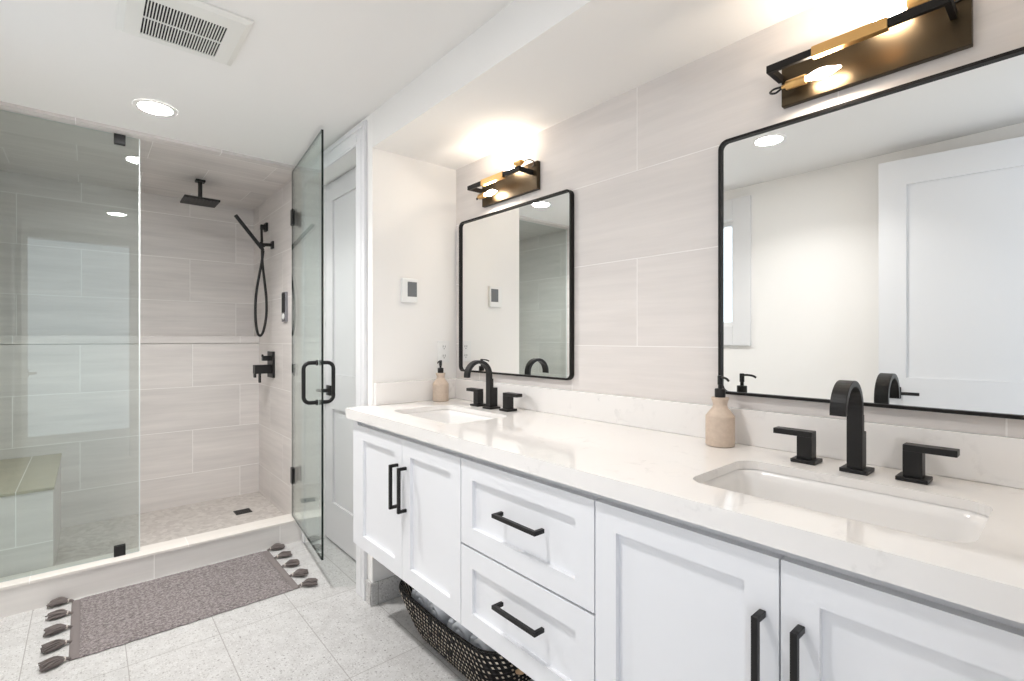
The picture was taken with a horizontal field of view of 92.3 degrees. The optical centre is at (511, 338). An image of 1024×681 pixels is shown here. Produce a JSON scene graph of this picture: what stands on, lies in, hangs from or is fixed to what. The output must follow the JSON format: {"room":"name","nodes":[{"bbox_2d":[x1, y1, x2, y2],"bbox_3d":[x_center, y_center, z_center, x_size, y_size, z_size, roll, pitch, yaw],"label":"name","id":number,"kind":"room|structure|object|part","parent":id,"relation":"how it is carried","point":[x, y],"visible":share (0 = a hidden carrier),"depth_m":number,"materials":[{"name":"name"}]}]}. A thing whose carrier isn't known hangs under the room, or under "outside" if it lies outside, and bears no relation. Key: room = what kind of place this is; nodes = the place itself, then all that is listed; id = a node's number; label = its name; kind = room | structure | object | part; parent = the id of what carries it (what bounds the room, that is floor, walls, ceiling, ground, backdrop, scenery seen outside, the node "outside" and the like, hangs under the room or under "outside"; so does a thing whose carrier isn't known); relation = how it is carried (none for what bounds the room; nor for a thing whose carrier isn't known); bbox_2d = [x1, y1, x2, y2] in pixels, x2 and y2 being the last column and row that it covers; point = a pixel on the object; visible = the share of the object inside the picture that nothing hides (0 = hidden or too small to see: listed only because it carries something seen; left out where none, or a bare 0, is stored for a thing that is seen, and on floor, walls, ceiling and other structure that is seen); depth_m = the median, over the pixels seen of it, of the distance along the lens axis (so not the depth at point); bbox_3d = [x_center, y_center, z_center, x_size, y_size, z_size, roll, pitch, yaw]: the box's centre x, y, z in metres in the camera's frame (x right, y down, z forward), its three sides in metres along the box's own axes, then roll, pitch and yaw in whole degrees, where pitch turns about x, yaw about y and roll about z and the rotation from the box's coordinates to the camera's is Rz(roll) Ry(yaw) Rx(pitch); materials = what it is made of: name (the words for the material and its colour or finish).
{"room":"bathroom","nodes":[
{"label":"bathroom","id":0,"kind":"room"},
{"bbox_2d":[0,170,253,344],"bbox_3d":[-2.620,0.096,3.392,1.495,2.208,0.120,0,0,-41],"label":"wall","id":1,"kind":"structure","parent":0,"point":[69,250],"depth_m":3.29,"materials":[{"name":"tile"}]},
{"bbox_2d":[0,343,258,527],"bbox_3d":[-2.530,0.595,3.288,1.495,1.121,0.156,0,0,-41],"label":"wall","id":2,"kind":"structure","parent":0,"point":[199,403],"depth_m":3.22,"materials":[{"name":"tile"}]},
{"bbox_2d":[0,336,258,343],"bbox_3d":[-2.529,0.006,3.287,1.495,0.050,0.160,0,0,-41],"label":"trim ledge","id":3,"kind":"object","parent":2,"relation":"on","point":[3,339],"visible":0.92,"depth_m":3.19,"materials":[{"name":"tile"}]},
{"bbox_2d":[56,492,284,564],"bbox_3d":[-2.200,1.228,2.906,1.495,0.145,1.165,0,0,-41],"label":"floor","id":4,"kind":"structure","parent":0,"point":[89,540],"depth_m":3.03,"materials":[{"name":"tile"}]},
{"bbox_2d":[0,461,60,577],"bbox_3d":[-2.604,0.933,2.530,0.390,0.443,0.894,0,0,-41],"label":"shower bench","id":5,"kind":"object","parent":4,"relation":"on","point":[30,523],"depth_m":2.27,"materials":[{"name":"tile"}]},
{"bbox_2d":[0,453,61,496],"bbox_3d":[-2.602,0.704,2.529,0.394,0.014,0.898,0,0,-41],"label":"bench top","id":6,"kind":"object","parent":5,"relation":"on","point":[25,475],"depth_m":2.53,"materials":[{"name":"tile"}]},
{"bbox_2d":[233,508,251,514],"bbox_3d":[-1.798,1.152,3.284,0.096,0.005,0.090,0,0,-41],"label":"floor drain","id":7,"kind":"object","parent":4,"relation":"on","point":[247,510],"visible":1,"depth_m":3.28,"materials":[{"name":"black metal"}]},
{"bbox_2d":[0,0,513,209],"bbox_3d":[-1.165,-1.065,1.710,1.735,0.114,4.570,0,0,-41],"label":"ceiling","id":8,"kind":"structure","parent":0,"point":[303,68],"depth_m":2.00,"materials":[{"name":"white paint"}]},
{"bbox_2d":[132,99,177,116],"bbox_3d":[-1.578,-1.019,2.176,0.164,0.005,0.164,0,0,-41],"label":"recessed light","id":9,"kind":"object","parent":8,"relation":"in","point":[152,107],"visible":1,"depth_m":2.17,"materials":[{"name":"white paint"}]},
{"bbox_2d":[138,102,172,114],"bbox_3d":[-1.578,-1.020,2.176,0.126,0.003,0.126,0,0,18],"label":"diffuser","id":10,"kind":"object","parent":9,"relation":"attached to","point":[154,108],"depth_m":2.17,"materials":[{"name":"white plastic"}]},
{"bbox_2d":[116,0,253,65],"bbox_3d":[-1.065,-1.015,1.596,0.334,0.014,0.337,0,0,-41],"label":"ceiling vent","id":11,"kind":"object","parent":8,"relation":"in","point":[200,28],"visible":1,"depth_m":1.59,"materials":[{"name":"white"}]},
{"bbox_2d":[180,178,219,207],"bbox_3d":[-1.980,-0.936,3.120,0.192,0.144,0.192,0,0,-41],"label":"shower head","id":12,"kind":"object","parent":8,"relation":"attached to","point":[198,200],"visible":1,"depth_m":3.11},
{"bbox_3d":[-1.980,-0.872,3.120,0.192,0.015,0.192,0,0,-41],"label":"spray plate","id":13,"kind":"part","parent":12,"relation":"part of","materials":[{"name":"black metal"}]},
{"bbox_3d":[-1.980,-0.937,3.120,0.048,0.118,0.048,0,0,-41],"label":"arm","id":14,"kind":"part","parent":12,"relation":"part of","materials":[{"name":"black metal"}]},
{"bbox_2d":[0,537,533,680],"bbox_3d":[0.055,1.250,0.639,2.180,0.100,5.295,0,0,-41],"label":"floor","id":15,"kind":"structure","parent":0,"point":[324,631],"depth_m":1.94,"materials":[{"name":"tile"}]},
{"bbox_2d":[0,521,300,617],"bbox_3d":[-1.847,1.141,2.498,1.495,0.118,0.125,0,0,-41],"label":"curb","id":16,"kind":"object","parent":15,"relation":"on","point":[20,599],"visible":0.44,"depth_m":2.42,"materials":[{"name":"tile"}]},
{"bbox_2d":[0,512,301,590],"bbox_3d":[-1.847,1.075,2.498,1.495,0.013,0.133,0,0,-41],"label":"curb","id":17,"kind":"object","parent":16,"relation":"on","point":[175,544],"visible":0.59,"depth_m":2.47,"materials":[{"name":"stone"}]},
{"bbox_2d":[0,110,139,582],"bbox_3d":[-2.143,0.031,2.245,0.711,2.074,0.022,0,0,-41],"label":"screen","id":18,"kind":"object","parent":17,"relation":"on","point":[119,550],"visible":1,"depth_m":2.44,"materials":[{"name":"clear glass"}]},
{"bbox_2d":[38,543,317,671],"bbox_3d":[-1.512,1.182,2.302,1.014,0.034,0.638,0,0,-41],"label":"bath mat","id":19,"kind":"object","parent":15,"relation":"on","point":[103,621],"visible":1,"depth_m":2.22,"materials":[{"name":"grey fabric"}]},
{"bbox_2d":[399,580,531,680],"bbox_3d":[-0.152,1.099,1.899,0.353,0.198,0.730,0,0,-41],"label":"wicker basket","id":20,"kind":"object","parent":15,"relation":"on","point":[476,664],"visible":0.41,"depth_m":1.70,"materials":[{"name":"black wicker"}]},
{"bbox_2d":[411,589,427,609],"bbox_3d":[-0.303,1.057,2.040,0.109,0.097,0.210,0,0,43],"label":"rolled towel","id":21,"kind":"object","parent":20,"relation":"in","point":[416,595],"visible":0.14,"depth_m":1.96,"materials":[{"name":"white fabric"}]},
{"bbox_2d":[427,600,450,625],"bbox_3d":[-0.217,1.057,1.936,0.210,0.101,0.114,0,0,-34],"label":"rolled towel","id":22,"kind":"object","parent":20,"relation":"in","point":[432,608],"visible":0.18,"depth_m":1.85,"materials":[{"name":"white fabric"}]},
{"bbox_2d":[447,617,472,642],"bbox_3d":[-0.128,1.059,1.831,0.114,0.101,0.210,0,0,43],"label":"rolled towel","id":23,"kind":"object","parent":20,"relation":"in","point":[452,624],"visible":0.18,"depth_m":1.74,"materials":[{"name":"white fabric"}]},
{"bbox_2d":[470,634,494,650],"bbox_3d":[-0.036,1.066,1.735,0.210,0.094,0.105,0,0,-38],"label":"rolled towel","id":24,"kind":"object","parent":20,"relation":"in","point":[474,640],"visible":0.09,"depth_m":1.66,"materials":[{"name":"white fabric"}]},
{"bbox_3d":[0.073,1.068,1.643,0.130,0.073,0.049,0,0,-41],"label":"rope handle","id":25,"kind":"part","parent":20,"relation":"part of","materials":[{"name":"beige fabric"}]},
{"bbox_2d":[254,174,300,514],"bbox_3d":[-1.583,0.096,3.427,0.120,2.208,1.185,0,0,-41],"label":"wall","id":26,"kind":"structure","parent":0,"point":[275,394],"depth_m":3.31,"materials":[{"name":"tile"}]},
{"bbox_2d":[234,214,273,336],"bbox_3d":[-1.814,-0.424,3.415,0.244,0.822,0.211,0,0,-41],"label":"shower","id":27,"kind":"object","parent":26,"relation":"attached to","point":[261,245],"visible":1,"depth_m":3.38,"materials":[{"name":"black metal"}]},
{"bbox_2d":[253,351,274,382],"bbox_3d":[-1.730,0.196,3.416,0.116,0.215,0.140,0,0,-41],"label":"shower valve","id":28,"kind":"object","parent":26,"relation":"attached to","point":[269,368],"visible":1,"depth_m":3.40,"materials":[{"name":"black metal"}]},
{"bbox_3d":[-1.735,0.241,3.412,0.104,0.123,0.060,0,0,-41],"label":"temperature lever","id":29,"kind":"part","parent":28,"relation":"part of","materials":[{"name":"black metal"}]},
{"bbox_3d":[-1.716,0.130,3.428,0.055,0.044,0.040,0,0,-41],"label":"diverter knob","id":30,"kind":"part","parent":28,"relation":"part of","materials":[{"name":"black metal"}]},
{"bbox_3d":[-1.691,0.179,3.449,0.014,0.182,0.140,0,0,-41],"label":"plate","id":31,"kind":"part","parent":28,"relation":"part of","materials":[{"name":"black metal"}]},
{"bbox_2d":[282,292,287,321],"bbox_3d":[-1.484,-0.208,3.204,0.022,0.193,0.077,0,0,-41],"label":"shower control panel","id":32,"kind":"object","parent":26,"relation":"attached to","point":[284,294],"visible":1,"depth_m":3.18,"materials":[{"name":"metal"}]},
{"bbox_2d":[290,129,334,559],"bbox_3d":[-1.124,0.029,2.670,0.159,2.065,0.762,0,0,-34],"label":"shower door","id":33,"kind":"structure","parent":26,"relation":"attached to","point":[295,217],"depth_m":2.37,"materials":[{"name":"clear glass"}]},
{"bbox_3d":[-1.297,-0.725,2.977,0.036,0.092,0.056,0,0,-41],"label":"wall plate","id":34,"kind":"part","parent":33,"relation":"part of","materials":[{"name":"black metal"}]},
{"bbox_3d":[-1.297,0.815,2.977,0.036,0.092,0.056,0,0,-41],"label":"wall plate","id":35,"kind":"part","parent":33,"relation":"part of","materials":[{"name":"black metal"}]},
{"bbox_3d":[-0.986,0.214,2.394,0.074,0.223,0.028,0,0,-34],"label":"pull handle","id":36,"kind":"part","parent":33,"relation":"part of","materials":[{"name":"black metal"}]},
{"bbox_3d":[-0.916,0.214,2.442,0.074,0.223,0.028,0,0,-34],"label":"pull handle","id":37,"kind":"part","parent":33,"relation":"part of","materials":[{"name":"black metal"}]},
{"bbox_2d":[300,120,366,600],"bbox_3d":[-0.961,0.098,2.590,0.015,2.205,0.892,0,0,-41],"label":"door frame","id":38,"kind":"structure","parent":26,"relation":"attached to","point":[357,137],"depth_m":2.30,"materials":[{"name":"white paint"}]},
{"bbox_2d":[303,122,360,541],"bbox_3d":[-0.897,0.039,2.692,0.215,2.322,0.825,0,0,-41],"label":"wall","id":39,"kind":"structure","parent":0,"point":[346,163],"depth_m":2.92,"materials":[{"name":"white paint"}]},
{"bbox_2d":[316,167,355,559],"bbox_3d":[-0.889,0.133,2.682,0.105,2.110,0.744,0,0,-41],"label":"door","id":40,"kind":"structure","parent":39,"relation":"attached to","point":[340,194],"depth_m":2.81,"materials":[{"name":"white paint"}]},
{"bbox_3d":[-1.114,0.305,2.908,0.060,0.060,0.087,0,0,-41],"label":"handle","id":41,"kind":"part","parent":40,"relation":"part of","materials":[{"name":"black metal"}]},
{"bbox_2d":[361,113,455,582],"bbox_3d":[-0.497,0.039,2.413,0.455,2.322,0.120,0,0,-41],"label":"wall","id":42,"kind":"structure","parent":0,"point":[411,202],"depth_m":2.33,"materials":[{"name":"white paint"}]},
{"bbox_2d":[365,575,401,605],"bbox_3d":[-0.479,1.150,2.375,0.454,0.100,0.063,0,0,-41],"label":"baseboard","id":43,"kind":"structure","parent":42,"relation":"attached to","point":[380,591],"depth_m":2.24,"materials":[{"name":"stone"}]},
{"bbox_2d":[401,278,417,302],"bbox_3d":[-0.486,-0.229,2.330,0.082,0.114,0.018,0,0,-41],"label":"thermostat","id":44,"kind":"object","parent":42,"relation":"attached to","point":[409,287],"visible":1,"depth_m":2.32,"materials":[{"name":"white plastic"}]},
{"bbox_2d":[374,378,455,405],"bbox_3d":[-0.449,0.250,2.361,0.448,0.100,0.020,0,0,-41],"label":"backsplash","id":45,"kind":"structure","parent":42,"relation":"attached to","point":[385,393],"depth_m":2.31,"materials":[{"name":"white stone"}]},
{"bbox_2d":[438,341,448,362],"bbox_3d":[-0.342,0.064,2.462,0.068,0.110,0.008,0,0,-41],"label":"wall outlet","id":46,"kind":"object","parent":42,"relation":"attached to","point":[443,346],"visible":0.92,"depth_m":2.46,"materials":[{"name":"white plastic"}]},
{"bbox_2d":[441,344,446,349],"bbox_3d":[-0.340,0.041,2.460,0.030,0.030,0.003,0,0,-41],"label":"socket","id":47,"kind":"object","parent":46,"relation":"attached to","point":[443,346],"depth_m":2.46,"materials":[{"name":"white plastic"}]},
{"bbox_2d":[441,353,446,358],"bbox_3d":[-0.340,0.087,2.460,0.030,0.030,0.003,0,0,-41],"label":"socket","id":48,"kind":"object","parent":46,"relation":"attached to","point":[443,355],"depth_m":2.46,"materials":[{"name":"white plastic"}]},
{"bbox_2d":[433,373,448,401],"bbox_3d":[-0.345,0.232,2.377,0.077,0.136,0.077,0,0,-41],"label":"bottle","id":49,"kind":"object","parent":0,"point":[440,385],"depth_m":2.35,"materials":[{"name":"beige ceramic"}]},
{"bbox_2d":[372,0,826,169],"bbox_3d":[0.346,-0.994,1.529,0.575,0.257,2.320,0,0,-41],"label":"ceiling","id":50,"kind":"structure","parent":0,"point":[534,66],"depth_m":1.58,"materials":[{"name":"white paint"}]},
{"bbox_2d":[456,0,1023,437],"bbox_3d":[0.479,0.168,1.724,0.120,2.065,2.440,0,0,-41],"label":"wall","id":51,"kind":"structure","parent":0,"point":[640,165],"depth_m":1.59,"materials":[{"name":"tile"}]},
{"bbox_2d":[353,420,465,623],"bbox_3d":[-0.229,0.612,1.994,0.590,0.540,0.816,0,0,-41],"label":"vanity cabinet","id":52,"kind":"object","parent":51,"relation":"attached to","point":[407,490],"visible":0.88,"depth_m":1.76,"materials":[{"name":"white paint"}]},
{"bbox_3d":[-0.669,0.614,2.124,0.017,0.536,0.044,0,0,-41],"label":"panel","id":53,"kind":"part","parent":52,"relation":"part of","materials":[{"name":"white paint"}]},
{"bbox_3d":[-0.525,0.624,1.955,0.020,0.514,0.394,0,0,-41],"label":"door","id":54,"kind":"part","parent":52,"relation":"part of","materials":[{"name":"white paint"}]},
{"bbox_3d":[-0.437,0.543,1.810,0.035,0.163,0.011,0,0,-41],"label":"handle","id":55,"kind":"part","parent":52,"relation":"part of","materials":[{"name":"black metal"}]},
{"bbox_3d":[-0.396,0.543,1.763,0.035,0.163,0.011,0,0,-41],"label":"handle","id":56,"kind":"part","parent":52,"relation":"part of","materials":[{"name":"black metal"}]},
{"bbox_3d":[-0.273,0.624,1.663,0.020,0.514,0.370,0,0,-41],"label":"door","id":57,"kind":"part","parent":52,"relation":"part of","materials":[{"name":"white paint"}]},
{"bbox_2d":[346,398,1023,623],"bbox_3d":[0.214,0.321,1.494,0.579,0.042,2.197,0,0,-41],"label":"countertop","id":58,"kind":"structure","parent":52,"relation":"on","point":[662,472],"depth_m":1.00,"materials":[{"name":"white stone"}]},
{"bbox_2d":[433,360,448,401],"bbox_3d":[-0.345,0.202,2.377,0.077,0.196,0.077,0,0,-41],"label":"soap dispenser","id":59,"kind":"object","parent":58,"relation":"on","point":[440,385],"visible":1,"depth_m":2.35,"materials":[{"name":"beige ceramic"}]},
{"bbox_2d":[407,410,495,423],"bbox_3d":[-0.255,0.397,1.981,0.326,0.154,0.494,0,0,-41],"label":"sink","id":60,"kind":"object","parent":58,"relation":"in","point":[443,416],"visible":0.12,"depth_m":2.17,"materials":[{"name":"white ceramic"}]},
{"bbox_2d":[464,360,521,411],"bbox_3d":[-0.128,0.195,2.088,0.171,0.210,0.348,0,0,-41],"label":"faucet","id":61,"kind":"object","parent":58,"relation":"on","point":[491,392],"visible":1,"depth_m":2.10,"materials":[{"name":"black metal"}]},
{"bbox_3d":[-0.165,0.262,2.221,0.054,0.076,0.098,0,0,-41],"label":"lever handle","id":62,"kind":"part","parent":61,"relation":"part of","materials":[{"name":"black metal"}]},
{"bbox_3d":[-0.140,0.190,2.074,0.135,0.200,0.030,0,0,-41],"label":"spout","id":63,"kind":"part","parent":61,"relation":"part of","materials":[{"name":"black metal"}]},
{"bbox_3d":[-0.088,0.295,2.118,0.058,0.009,0.054,0,0,-41],"label":"plate","id":64,"kind":"part","parent":61,"relation":"part of","materials":[{"name":"black metal"}]},
{"bbox_3d":[-0.079,0.251,2.126,0.024,0.081,0.025,0,0,-41],"label":"lift rod","id":65,"kind":"part","parent":61,"relation":"part of","materials":[{"name":"black metal"}]},
{"bbox_3d":[-0.002,0.262,2.032,0.054,0.076,0.098,0,0,-41],"label":"lever handle","id":66,"kind":"part","parent":61,"relation":"part of","materials":[{"name":"black metal"}]},
{"bbox_2d":[705,375,734,447],"bbox_3d":[0.587,0.202,1.385,0.077,0.196,0.077,0,0,-41],"label":"soap dispenser","id":67,"kind":"object","parent":58,"relation":"on","point":[719,420],"visible":1,"depth_m":1.36,"materials":[{"name":"beige ceramic"}]},
{"bbox_2d":[701,469,988,542],"bbox_3d":[0.622,0.397,0.967,0.326,0.154,0.494,0,0,-41],"label":"sink","id":68,"kind":"object","parent":58,"relation":"in","point":[935,521],"visible":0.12,"depth_m":1.04,"materials":[{"name":"white ceramic"}]},
{"bbox_2d":[773,380,959,484],"bbox_3d":[0.742,0.195,1.083,0.171,0.210,0.348,0,0,-41],"label":"faucet","id":69,"kind":"object","parent":58,"relation":"on","point":[846,399],"visible":1,"depth_m":1.09,"materials":[{"name":"black metal"}]},
{"bbox_3d":[0.704,0.262,1.216,0.054,0.076,0.098,0,0,-41],"label":"lever handle","id":70,"kind":"part","parent":69,"relation":"part of","materials":[{"name":"black metal"}]},
{"bbox_3d":[0.730,0.190,1.069,0.135,0.200,0.030,0,0,-41],"label":"spout","id":71,"kind":"part","parent":69,"relation":"part of","materials":[{"name":"black metal"}]},
{"bbox_3d":[0.781,0.295,1.113,0.058,0.009,0.054,0,0,-41],"label":"plate","id":72,"kind":"part","parent":69,"relation":"part of","materials":[{"name":"black metal"}]},
{"bbox_3d":[0.790,0.251,1.121,0.024,0.081,0.025,0,0,-41],"label":"lift rod","id":73,"kind":"part","parent":69,"relation":"part of","materials":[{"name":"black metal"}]},
{"bbox_3d":[0.868,0.262,1.027,0.054,0.076,0.098,0,0,-41],"label":"lever handle","id":74,"kind":"part","parent":69,"relation":"part of","materials":[{"name":"black metal"}]},
{"bbox_2d":[467,159,539,207],"bbox_3d":[-0.052,-0.687,2.166,0.102,0.131,0.402,0,0,-41],"label":"wall sconce","id":75,"kind":"object","parent":51,"relation":"attached to","point":[518,180],"visible":1,"depth_m":2.14,"materials":[{"name":"brown metal"}]},
{"bbox_2d":[477,190,495,199],"bbox_3d":[-0.114,-0.658,2.236,0.026,0.026,0.135,0,0,-41],"label":"bulb","id":76,"kind":"object","parent":75,"relation":"attached to","point":[489,193],"depth_m":2.24,"materials":[{"name":"glass"}]},
{"bbox_2d":[503,159,523,169],"bbox_3d":[0.005,-0.740,2.097,0.026,0.026,0.135,0,0,-41],"label":"bulb","id":77,"kind":"object","parent":75,"relation":"attached to","point":[520,162],"depth_m":2.07,"materials":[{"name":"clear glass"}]},
{"bbox_2d":[459,189,573,379],"bbox_3d":[-0.013,-0.210,2.183,0.020,0.742,0.753,0,0,-41],"label":"wall mirror","id":78,"kind":"object","parent":51,"relation":"attached to","point":[516,262],"visible":0.99,"depth_m":2.12,"materials":[{"name":"black mirror"}]},
{"bbox_2d":[461,454,600,680],"bbox_3d":[0.211,0.612,1.485,0.590,0.540,0.527,0,0,-41],"label":"drawers","id":79,"kind":"object","parent":51,"relation":"attached to","point":[528,546],"visible":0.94,"depth_m":1.29,"materials":[{"name":"white paint"}]},
{"bbox_3d":[0.013,0.734,1.291,0.035,0.011,0.172,0,0,-41],"label":"handle","id":80,"kind":"part","parent":79,"relation":"part of","materials":[{"name":"black metal"}]},
{"bbox_3d":[0.013,0.484,1.291,0.035,0.011,0.172,0,0,-41],"label":"handle","id":81,"kind":"part","parent":79,"relation":"part of","materials":[{"name":"black metal"}]},
{"bbox_3d":[0.023,0.756,1.322,0.020,0.249,0.524,0,0,-41],"label":"drawer","id":82,"kind":"part","parent":79,"relation":"part of","materials":[{"name":"white paint"}]},
{"bbox_3d":[0.023,0.495,1.322,0.020,0.258,0.524,0,0,-41],"label":"drawer","id":83,"kind":"part","parent":79,"relation":"part of","materials":[{"name":"white paint"}]},
{"bbox_2d":[455,378,1023,488],"bbox_3d":[0.433,0.250,1.670,0.020,0.100,2.178,0,0,-41],"label":"backsplash","id":84,"kind":"structure","parent":51,"relation":"attached to","point":[983,458],"depth_m":1.30,"materials":[{"name":"white stone"}]},
{"bbox_2d":[595,496,1023,680],"bbox_3d":[0.653,0.612,0.975,0.590,0.540,0.820,0,0,-41],"label":"vanity cabinet","id":85,"kind":"object","parent":51,"relation":"attached to","point":[676,599],"visible":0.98,"depth_m":0.84,"materials":[{"name":"white paint"}]},
{"bbox_3d":[0.324,0.624,0.973,0.020,0.514,0.390,0,0,-41],"label":"door","id":86,"kind":"part","parent":85,"relation":"part of","materials":[{"name":"white paint"}]},
{"bbox_3d":[0.414,0.543,0.827,0.035,0.163,0.011,0,0,-41],"label":"handle","id":87,"kind":"part","parent":85,"relation":"part of","materials":[{"name":"black metal"}]},
{"bbox_3d":[0.454,0.543,0.781,0.035,0.163,0.011,0,0,-41],"label":"handle","id":88,"kind":"part","parent":85,"relation":"part of","materials":[{"name":"black metal"}]},
{"bbox_3d":[0.580,0.624,0.678,0.020,0.514,0.384,0,0,-41],"label":"door","id":89,"kind":"part","parent":85,"relation":"part of","materials":[{"name":"white paint"}]},
{"bbox_2d":[766,0,972,108],"bbox_3d":[0.813,-0.687,1.167,0.102,0.131,0.402,0,0,-41],"label":"wall sconce","id":90,"kind":"object","parent":51,"relation":"attached to","point":[894,41],"visible":1,"depth_m":1.14,"materials":[{"name":"brown metal"}]},
{"bbox_2d":[781,65,841,90],"bbox_3d":[0.750,-0.658,1.236,0.026,0.026,0.135,0,0,-41],"label":"bulb","id":91,"kind":"object","parent":90,"relation":"attached to","point":[823,72],"depth_m":1.23,"materials":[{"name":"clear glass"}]},
{"bbox_2d":[866,0,929,22],"bbox_3d":[0.870,-0.740,1.097,0.026,0.026,0.135,0,0,-41],"label":"bulb","id":92,"kind":"object","parent":90,"relation":"attached to","point":[892,10],"depth_m":1.10,"materials":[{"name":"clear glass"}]},
{"bbox_2d":[718,47,1023,419],"bbox_3d":[0.859,-0.210,1.176,0.020,0.742,0.744,0,0,-41],"label":"wall mirror","id":93,"kind":"object","parent":51,"relation":"attached to","point":[875,241],"visible":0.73,"depth_m":1.15,"materials":[{"name":"black metal"}]}
]}

